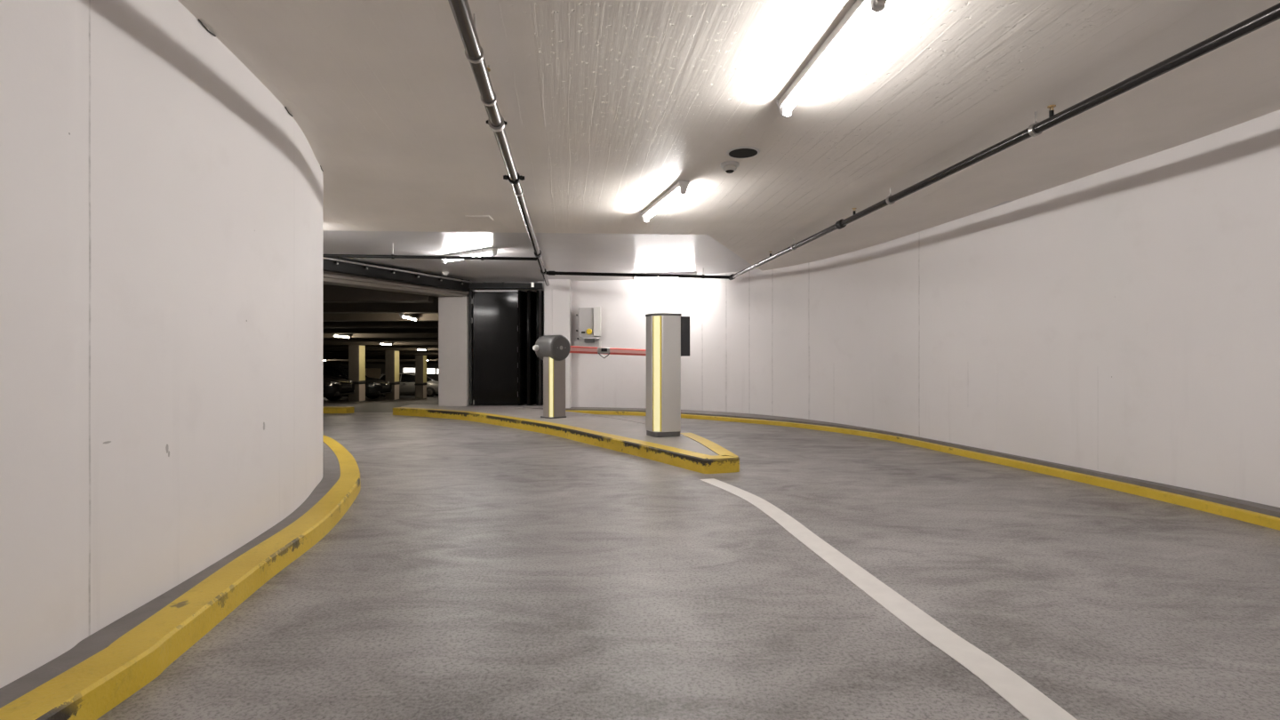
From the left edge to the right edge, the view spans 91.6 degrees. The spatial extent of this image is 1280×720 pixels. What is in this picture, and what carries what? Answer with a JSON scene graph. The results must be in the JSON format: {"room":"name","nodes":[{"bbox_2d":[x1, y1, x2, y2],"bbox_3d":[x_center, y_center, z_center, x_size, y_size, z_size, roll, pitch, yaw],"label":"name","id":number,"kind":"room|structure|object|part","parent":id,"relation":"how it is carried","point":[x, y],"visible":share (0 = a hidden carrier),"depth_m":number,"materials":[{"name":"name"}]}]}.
{"room":"parking garage","nodes":[
{"label":"parking garage","id":0,"kind":"room"},
{"bbox_2d":[0,0,322,687],"bbox_3d":[-2.691,-0.250,0.381,3.420,2.700,14.610,0,0,-19],"label":"wall","id":1,"kind":"structure","parent":0,"point":[161,208],"depth_m":2.25,"materials":[{"name":"white paint"}]},
{"bbox_2d":[198,18,215,36],"bbox_3d":[-1.871,-1.431,2.689,0.006,0.014,0.131,0,0,-8],"label":"cable","id":2,"kind":"object","parent":1,"relation":"attached to","point":[199,20],"visible":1,"depth_m":2.68,"materials":[{"name":"black rubber"}]},
{"bbox_2d":[322,362,438,395],"bbox_3d":[-13.700,1.600,43.100,21.000,3.600,0.200,0,0,0],"label":"wall","id":3,"kind":"structure","parent":0,"point":[381,365],"depth_m":43.00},
{"bbox_2d":[365,368,380,378],"bbox_3d":[-18.468,1.028,42.975,1.104,0.890,0.050,0,0,0],"label":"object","id":4,"kind":"structure","parent":3,"relation":"attached to","point":[372,372],"depth_m":42.95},
{"bbox_2d":[403,367,414,372],"bbox_3d":[-15.965,0.751,42.950,0.723,0.460,0.100,0,0,0],"label":"window","id":5,"kind":"structure","parent":3,"relation":"in","point":[405,369],"depth_m":42.94,"materials":[{"name":"white"}]},
{"bbox_2d":[426,368,435,374],"bbox_3d":[-14.418,0.766,42.950,0.570,0.429,0.100,0,0,0],"label":"window","id":6,"kind":"structure","parent":3,"relation":"in","point":[429,371],"depth_m":42.94,"materials":[{"name":"white glass"}]},
{"bbox_2d":[467,288,537,404],"bbox_3d":[-2.600,-0.200,12.400,1.800,2.800,0.200,0,0,0],"label":"wall","id":7,"kind":"structure","parent":0,"point":[525,290],"depth_m":12.30,"materials":[{"name":"grey paint"}]},
{"bbox_2d":[322,200,1012,282],"bbox_3d":[-1.300,-1.655,9.300,12.600,0.250,6.600,0,0,0],"label":"ceiling","id":8,"kind":"structure","parent":0,"point":[636,253],"depth_m":8.81,"materials":[{"name":"paint"}]},
{"bbox_2d":[322,270,468,296],"bbox_3d":[-4.649,-1.360,9.867,0.410,0.340,4.765,0,0,31],"label":"trim","id":9,"kind":"structure","parent":8,"relation":"attached to","point":[333,278],"depth_m":10.32,"materials":[{"name":"grey metal"}]},
{"bbox_2d":[322,242,536,260],"bbox_3d":[-2.886,-1.424,8.169,3.037,0.212,0.060,0,0,-4],"label":"pipe","id":10,"kind":"object","parent":8,"relation":"hanging from","point":[392,256],"visible":0.88,"depth_m":8.16,"materials":[{"name":"black metal"}]},
{"bbox_2d":[322,256,542,291],"bbox_3d":[-3.999,-1.413,9.955,1.114,0.265,5.486,0,0,41],"label":"door track","id":11,"kind":"object","parent":8,"relation":"attached to","point":[338,265],"visible":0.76,"depth_m":10.35,"materials":[{"name":"black metal"}]},
{"bbox_3d":[-4.335,-1.413,9.610,0.120,0.265,4.599,0,0,29],"label":"track rail","id":12,"kind":"part","parent":11,"relation":"part of","materials":[{"name":"black metal"}]},
{"bbox_3d":[-2.525,-1.385,11.640,1.391,0.110,0.100,0,0,-2],"label":"track rail","id":13,"kind":"part","parent":11,"relation":"part of","materials":[{"name":"black metal"}]},
{"bbox_2d":[440,248,497,263],"bbox_3d":[-2.429,-1.469,8.800,1.139,0.104,0.100,0,0,36],"label":"lamp","id":14,"kind":"object","parent":8,"relation":"attached to","point":[493,251],"visible":0.73,"depth_m":8.65,"materials":[{"name":"white plastic"}]},
{"bbox_2d":[545,271,729,279],"bbox_3d":[0.014,-1.428,10.069,3.037,0.204,0.072,0,0,-13],"label":"pipe","id":15,"kind":"object","parent":8,"relation":"hanging from","point":[549,273],"visible":0.94,"depth_m":10.03,"materials":[{"name":"black metal"}]},
{"bbox_2d":[632,272,696,279],"bbox_3d":[0.430,-1.469,10.910,1.139,0.104,0.100,0,0,11],"label":"lamp","id":16,"kind":"object","parent":8,"relation":"attached to","point":[684,273],"visible":0.47,"depth_m":10.87,"materials":[{"name":"white plastic"}]},
{"bbox_2d":[96,395,1279,719],"bbox_3d":[-9.000,1.911,18.000,34.000,1.823,52.000,0,0,0],"label":"floor","id":17,"kind":"structure","parent":0,"point":[474,571],"depth_m":2.65,"materials":[{"name":"grey concrete"}]},
{"bbox_2d":[0,434,360,719],"bbox_3d":[-2.593,0.969,1.014,3.227,0.142,15.758,0,0,-18],"label":"kerb","id":18,"kind":"object","parent":17,"relation":"on","point":[105,668],"visible":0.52,"depth_m":2.16,"materials":[{"name":"yellow paint"}]},
{"bbox_2d":[322,406,354,413],"bbox_3d":[-7.506,1.000,11.904,3.984,0.200,0.308,0,0,1],"label":"kerb","id":19,"kind":"object","parent":17,"relation":"on","point":[325,409],"visible":0.15,"depth_m":11.71,"materials":[{"name":"yellow paint"}]},
{"bbox_2d":[322,371,354,400],"bbox_3d":[-12.470,0.742,21.900,4.360,1.485,2.120,0,0,0],"label":"parked car","id":20,"kind":"object","parent":17,"relation":"on","point":[334,388],"visible":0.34,"depth_m":21.51,"materials":[{"name":"black paint"}]},
{"bbox_2d":[341,384,351,388],"bbox_3d":[-10.328,0.928,21.900,0.075,0.143,0.780,0,0,0],"label":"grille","id":21,"kind":"object","parent":20,"relation":"attached to","point":[343,386],"depth_m":21.84,"materials":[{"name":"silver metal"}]},
{"bbox_2d":[348,344,366,400],"bbox_3d":[-10.830,0.508,23.800,0.440,2.151,0.580,0,0,0],"label":"column","id":22,"kind":"structure","parent":17,"relation":"on","point":[356,353],"depth_m":23.53,"materials":[{"name":"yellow concrete"}]},
{"bbox_2d":[322,364,391,399],"bbox_3d":[-12.570,0.911,25.500,4.360,1.485,2.120,0,0,0],"label":"parked car","id":23,"kind":"object","parent":17,"relation":"on","point":[374,388],"visible":0.36,"depth_m":24.87,"materials":[{"name":"grey paint"}]},
{"bbox_2d":[382,384,389,388],"bbox_3d":[-10.428,1.097,25.500,0.075,0.143,0.780,0,0,0],"label":"grille","id":24,"kind":"object","parent":23,"relation":"attached to","point":[383,386],"depth_m":25.45,"materials":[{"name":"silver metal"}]},
{"bbox_2d":[384,350,399,399],"bbox_3d":[-10.830,0.663,27.200,0.440,2.160,0.580,0,0,0],"label":"column","id":25,"kind":"structure","parent":17,"relation":"on","point":[391,356],"depth_m":26.93,"materials":[{"name":"grey concrete"}]},
{"bbox_2d":[379,372,438,396],"bbox_3d":[-13.920,1.508,38.200,4.360,1.485,2.120,0,0,0],"label":"parked car","id":26,"kind":"object","parent":17,"relation":"on","point":[406,380],"visible":0.32,"depth_m":37.37,"materials":[{"name":"silver metal"}]},
{"bbox_2d":[414,354,427,398],"bbox_3d":[-10.950,0.842,31.100,0.440,2.170,0.580,0,0,0],"label":"column","id":27,"kind":"structure","parent":17,"relation":"on","point":[420,383],"depth_m":30.83,"materials":[{"name":"grey concrete"}]},
{"bbox_2d":[404,404,438,406],"bbox_3d":[-4.165,0.987,11.990,0.670,0.226,0.460,0,0,0],"label":"trim","id":28,"kind":"structure","parent":17,"relation":"on","point":[409,404],"depth_m":11.88,"materials":[{"name":"concrete"}]},
{"bbox_2d":[438,296,472,406],"bbox_3d":[-3.540,-0.100,11.975,0.540,2.200,0.450,0,0,0],"label":"wall pier","id":29,"kind":"object","parent":17,"relation":"on","point":[452,311],"visible":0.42,"depth_m":11.75,"materials":[{"name":"grey paint"}]},
{"bbox_2d":[392,406,739,473],"bbox_3d":[-1.249,0.964,9.132,2.048,0.192,8.197,0,0,-41],"label":"traffic island","id":30,"kind":"object","parent":17,"relation":"on","point":[689,451],"visible":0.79,"depth_m":7.72,"materials":[{"name":"yellow paint"}]},
{"bbox_2d":[532,335,646,418],"bbox_3d":[-0.500,0.247,10.230,2.810,1.250,0.440,0,0,-44],"label":"barrier post","id":31,"kind":"object","parent":30,"relation":"on","point":[553,349],"visible":0.99,"depth_m":9.33,"materials":[{"name":"grey metal"}]},
{"bbox_3d":[-1.310,0.861,9.420,0.305,0.022,0.285,0,0,-44],"label":"foot plate","id":32,"kind":"part","parent":31,"relation":"part of","materials":[{"name":"grey plastic"}]},
{"bbox_3d":[-1.310,0.387,9.420,0.275,0.970,0.255,0,0,-44],"label":"post","id":33,"kind":"part","parent":31,"relation":"part of","materials":[{"name":"grey metal"}]},
{"bbox_3d":[-0.366,-0.143,10.401,2.380,0.164,0.045,0,0,-44],"label":"boom arm","id":34,"kind":"part","parent":31,"relation":"part of"},
{"bbox_2d":[645,312,689,437],"bbox_3d":[0.328,0.170,7.213,0.476,1.400,0.312,0,0,-21],"label":"ticket machine","id":35,"kind":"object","parent":30,"relation":"on","point":[668,334],"depth_m":7.07,"materials":[{"name":"grey plastic"}]},
{"bbox_2d":[699,478,1077,719],"bbox_3d":[1.043,1.000,0.629,0.486,0.004,9.264,0,0,-4],"label":"road marking","id":36,"kind":"object","parent":17,"relation":"on","point":[1033,704],"visible":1,"depth_m":2.32,"materials":[{"name":"white paint"}]},
{"bbox_2d":[531,407,1279,530],"bbox_3d":[2.671,0.976,3.117,3.890,0.128,19.919,0,0,-18],"label":"kerb","id":37,"kind":"object","parent":17,"relation":"on","point":[1259,514],"visible":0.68,"depth_m":5.51,"materials":[{"name":"yellow paint"}]},
{"bbox_2d":[177,0,1279,271],"bbox_3d":[-1.300,-1.610,1.800,12.600,0.479,19.600,0,0,0],"label":"ceiling","id":38,"kind":"structure","parent":0,"point":[605,106],"depth_m":3.55,"materials":[{"name":"paint"}]},
{"bbox_2d":[464,216,493,220],"bbox_3d":[-1.624,-1.436,6.291,0.240,0.010,0.170,0,0,0],"label":"cover","id":39,"kind":"object","parent":38,"relation":"attached to","point":[470,218],"visible":1,"depth_m":6.28,"materials":[{"name":"paint"}]},
{"bbox_2d":[448,0,549,286],"bbox_3d":[-0.736,-1.316,3.035,0.150,0.276,16.637,0,0,-7],"label":"pipe","id":40,"kind":"object","parent":38,"relation":"hanging from","point":[474,52],"visible":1,"depth_m":3.06,"materials":[{"name":"metal"}]},
{"bbox_2d":[640,180,689,222],"bbox_3d":[0.206,-1.409,5.615,0.100,0.104,1.139,0,0,-16],"label":"lamp","id":41,"kind":"object","parent":38,"relation":"attached to","point":[680,188],"visible":1,"depth_m":5.47,"materials":[{"name":"white plastic"}]},
{"bbox_2d":[720,160,739,173],"bbox_3d":[0.673,-1.438,4.662,0.140,0.064,0.140,0,0,0],"label":"smoke detector","id":42,"kind":"object","parent":38,"relation":"attached to","point":[728,166],"visible":1,"depth_m":4.62,"materials":[{"name":"white plastic"}]},
{"bbox_2d":[726,146,759,158],"bbox_3d":[0.730,-1.466,4.403,0.240,0.010,0.240,0,0,0],"label":"ceiling speaker","id":43,"kind":"object","parent":38,"relation":"attached to","point":[740,152],"visible":1,"depth_m":4.38},
{"bbox_2d":[776,0,887,118],"bbox_3d":[0.877,-1.418,2.968,0.100,0.104,1.139,0,0,-6],"label":"lamp","id":44,"kind":"object","parent":38,"relation":"attached to","point":[860,11],"visible":1,"depth_m":2.85,"materials":[{"name":"white plastic"}]},
{"bbox_2d":[729,2,1279,279],"bbox_3d":[2.539,-1.416,2.498,0.090,0.148,16.061,0,0,-7],"label":"pipe","id":45,"kind":"object","parent":38,"relation":"hanging from","point":[1271,14],"visible":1,"depth_m":3.43,"materials":[{"name":"metal"}]},
{"bbox_2d":[537,109,1279,507],"bbox_3d":[2.865,-0.325,3.241,3.938,2.850,20.383,0,0,-17],"label":"wall","id":46,"kind":"structure","parent":0,"point":[1124,319],"depth_m":5.57,"materials":[{"name":"white paint"}]},
{"bbox_2d":[469,404,543,408],"bbox_3d":[-2.540,0.987,12.050,1.420,0.226,0.500,0,0,0],"label":"trim","id":47,"kind":"structure","parent":46,"relation":"attached to","point":[531,406],"depth_m":11.88,"materials":[{"name":"concrete"}]},
{"bbox_2d":[468,288,543,405],"bbox_3d":[-2.549,-0.268,12.024,1.422,2.245,0.436,0,0,0],"label":"door","id":48,"kind":"structure","parent":46,"relation":"in","point":[503,325],"depth_m":11.88,"materials":[{"name":"black paint"}]},
{"bbox_3d":[-2.750,-1.315,11.850,0.860,0.025,0.030,0,0,0],"label":"rail","id":49,"kind":"part","parent":48,"relation":"part of","materials":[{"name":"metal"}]},
{"bbox_3d":[-2.755,-0.235,11.900,0.851,2.180,0.045,0,0,-3],"label":"door","id":50,"kind":"part","parent":48,"relation":"part of","materials":[{"name":"black paint"}]},
{"bbox_3d":[-2.260,-0.235,11.985,0.045,2.180,0.359,0,0,13],"label":"door","id":51,"kind":"part","parent":48,"relation":"part of","materials":[{"name":"black paint"}]},
{"bbox_3d":[-2.165,-0.235,12.000,0.045,2.180,0.328,0,0,-12],"label":"door","id":52,"kind":"part","parent":48,"relation":"part of","materials":[{"name":"black paint"}]},
{"bbox_3d":[-2.075,-0.235,12.000,0.045,2.180,0.328,0,0,12],"label":"door","id":53,"kind":"part","parent":48,"relation":"part of","materials":[{"name":"black paint"}]},
{"bbox_3d":[-1.985,-0.235,12.005,0.045,2.180,0.318,0,0,-13],"label":"door","id":54,"kind":"part","parent":48,"relation":"part of","materials":[{"name":"black paint"}]},
{"bbox_3d":[-1.880,-0.235,12.020,0.045,2.180,0.283,0,0,-8],"label":"door","id":55,"kind":"part","parent":48,"relation":"part of","materials":[{"name":"black paint"}]},
{"bbox_2d":[544,284,551,335],"bbox_3d":[-1.735,-0.200,11.900,0.150,2.460,0.300,0,0,0],"label":"trim","id":56,"kind":"structure","parent":46,"relation":"attached to","point":[548,290],"depth_m":11.75,"materials":[{"name":"white paint"}]},
{"bbox_2d":[544,279,571,407],"bbox_3d":[-1.575,-0.250,12.000,0.490,2.560,0.440,0,0,0],"label":"trim","id":57,"kind":"structure","parent":46,"relation":"attached to","point":[561,288],"depth_m":11.78,"materials":[{"name":"white paint"}]},
{"bbox_2d":[574,306,600,347],"bbox_3d":[-1.002,-0.623,11.890,0.511,0.770,0.340,0,0,0],"label":"electrical box","id":58,"kind":"object","parent":46,"relation":"attached to","point":[589,318],"visible":0.96,"depth_m":11.80,"materials":[{"name":"white plastic"}]},
{"bbox_3d":[-1.020,-0.306,11.965,0.476,0.102,0.130,0,0,0],"label":"plate","id":59,"kind":"part","parent":58,"relation":"part of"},
{"bbox_3d":[-0.959,-0.538,11.755,0.110,0.110,0.050,0,0,0],"label":"switch knob","id":60,"kind":"part","parent":58,"relation":"part of","materials":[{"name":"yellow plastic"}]},
{"bbox_2d":[584,338,594,342],"bbox_3d":[-0.959,-0.370,11.885,0.185,0.067,0.210,0,0,0],"label":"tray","id":61,"kind":"object","parent":58,"relation":"on","point":[586,340],"depth_m":11.78,"materials":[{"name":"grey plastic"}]},
{"bbox_3d":[-0.813,-0.731,11.900,0.131,0.554,0.280,0,0,0],"label":"cabinet door","id":62,"kind":"part","parent":58,"relation":"part of","materials":[{"name":"white plastic"}]},
{"bbox_3d":[-13.750,-0.929,25.500,20.500,1.808,35.000,0,0,0],"label":"ceiling","id":63,"kind":"structure","parent":0,"visible":0},
{"bbox_2d":[330,333,350,338],"bbox_3d":[-9.433,-0.888,19.640,0.100,0.367,1.304,0,0,-5],"label":"lamp","id":64,"kind":"object","parent":63,"relation":"hanging from","point":[332,334],"visible":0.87,"depth_m":19.53,"materials":[{"name":"white plastic"}]},
{"bbox_2d":[322,285,433,303],"bbox_3d":[-14.000,-1.269,11.900,20.000,0.320,0.320,0,0,0],"label":"beam","id":65,"kind":"structure","parent":63,"relation":"attached to","point":[331,293],"depth_m":11.74,"materials":[{"name":"concrete"}]},
{"bbox_2d":[322,297,438,312],"bbox_3d":[-13.800,-1.193,13.620,20.400,0.320,0.320,0,0,0],"label":"beam","id":66,"kind":"structure","parent":63,"relation":"attached to","point":[327,308],"depth_m":13.46,"materials":[{"name":"concrete"}]},
{"bbox_2d":[322,312,438,321],"bbox_3d":[-13.800,-1.116,15.340,20.400,0.320,0.320,0,0,0],"label":"beam","id":67,"kind":"structure","parent":63,"relation":"attached to","point":[326,316],"depth_m":15.18,"materials":[{"name":"concrete"}]},
{"bbox_2d":[322,321,438,327],"bbox_3d":[-13.800,-1.040,17.060,20.400,0.320,0.320,0,0,0],"label":"beam","id":68,"kind":"structure","parent":63,"relation":"attached to","point":[325,324],"depth_m":16.90,"materials":[{"name":"concrete"}]},
{"bbox_2d":[322,328,438,333],"bbox_3d":[-13.800,-0.963,18.780,20.400,0.320,0.320,0,0,0],"label":"beam","id":69,"kind":"structure","parent":63,"relation":"attached to","point":[324,330],"depth_m":18.62,"materials":[{"name":"concrete"}]},
{"bbox_2d":[322,337,438,342],"bbox_3d":[-13.800,-0.810,22.220,20.400,0.320,0.320,0,0,0],"label":"beam","id":70,"kind":"structure","parent":63,"relation":"attached to","point":[324,340],"depth_m":22.06,"materials":[{"name":"concrete"}]},
{"bbox_2d":[322,333,438,337],"bbox_3d":[-13.800,-0.887,20.500,20.400,0.320,0.320,0,0,0],"label":"beam","id":71,"kind":"structure","parent":63,"relation":"attached to","point":[324,335],"depth_m":20.34,"materials":[{"name":"concrete"}]},
{"bbox_2d":[322,344,438,348],"bbox_3d":[-13.800,-0.657,25.660,20.400,0.320,0.320,0,0,0],"label":"ceiling beam","id":72,"kind":"structure","parent":63,"relation":"attached to","point":[324,346],"depth_m":25.50,"materials":[{"name":"concrete"}]},
{"bbox_2d":[322,350,438,352],"bbox_3d":[-13.800,-0.504,29.100,20.400,0.320,0.320,0,0,0],"label":"ceiling beam","id":73,"kind":"structure","parent":63,"relation":"attached to","point":[324,351],"depth_m":28.94,"materials":[{"name":"concrete"}]},
{"bbox_2d":[322,352,438,354],"bbox_3d":[-13.800,-0.427,30.820,20.400,0.320,0.320,0,0,0],"label":"ceiling beam","id":74,"kind":"structure","parent":63,"relation":"attached to","point":[323,353],"depth_m":30.66,"materials":[{"name":"concrete"}]},
{"bbox_2d":[322,354,438,356],"bbox_3d":[-13.800,-0.351,32.540,20.400,0.320,0.320,0,0,0],"label":"ceiling beam","id":75,"kind":"structure","parent":63,"relation":"attached to","point":[323,355],"depth_m":32.38,"materials":[{"name":"concrete"}]},
{"bbox_2d":[322,356,438,358],"bbox_3d":[-13.800,-0.274,34.260,20.400,0.320,0.320,0,0,0],"label":"ceiling beam","id":76,"kind":"structure","parent":63,"relation":"attached to","point":[323,356],"depth_m":34.10,"materials":[{"name":"concrete"}]},
{"bbox_2d":[322,358,438,359],"bbox_3d":[-13.800,-0.198,35.980,20.400,0.320,0.320,0,0,0],"label":"trim","id":77,"kind":"structure","parent":63,"relation":"attached to","point":[323,358],"depth_m":35.82,"materials":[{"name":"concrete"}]},
{"bbox_2d":[322,360,438,361],"bbox_3d":[-13.800,-0.045,39.420,20.400,0.320,0.320,0,0,0],"label":"trim","id":78,"kind":"structure","parent":63,"relation":"attached to","point":[323,361],"depth_m":39.26,"materials":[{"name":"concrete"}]},
{"bbox_2d":[322,361,438,362],"bbox_3d":[-13.800,0.032,41.140,20.400,0.320,0.320,0,0,0],"label":"trim","id":79,"kind":"structure","parent":63,"relation":"attached to","point":[323,362],"depth_m":40.98,"materials":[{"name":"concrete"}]},
{"bbox_2d":[322,342,438,344],"bbox_3d":[-13.800,-0.734,23.940,20.400,0.320,0.320,0,0,0],"label":"beam","id":80,"kind":"structure","parent":63,"relation":"attached to","point":[324,343],"depth_m":23.78,"materials":[{"name":"concrete"}]},
{"bbox_2d":[322,348,438,350],"bbox_3d":[-13.800,-0.581,27.380,20.400,0.320,0.320,0,0,0],"label":"ceiling beam","id":81,"kind":"structure","parent":63,"relation":"attached to","point":[323,348],"depth_m":27.22,"materials":[{"name":"concrete"}]},
{"bbox_2d":[326,359,438,360],"bbox_3d":[-13.800,-0.121,37.700,20.400,0.320,0.320,0,0,0],"label":"ceiling beam","id":82,"kind":"structure","parent":63,"relation":"attached to","point":[326,359],"depth_m":37.54,"materials":[{"name":"concrete"}]},
{"bbox_2d":[377,342,391,345],"bbox_3d":[-9.446,-0.735,23.080,0.100,0.367,1.304,0,0,-4],"label":"lamp","id":83,"kind":"object","parent":63,"relation":"hanging from","point":[386,343],"visible":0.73,"depth_m":23.15,"materials":[{"name":"white plastic"}]},
{"bbox_2d":[399,312,417,321],"bbox_3d":[-5.378,-1.118,14.480,0.100,0.367,1.304,0,0,-6],"label":"lamp","id":84,"kind":"object","parent":63,"relation":"hanging from","point":[402,315],"visible":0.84,"depth_m":14.33,"materials":[{"name":"white"}]}
]}

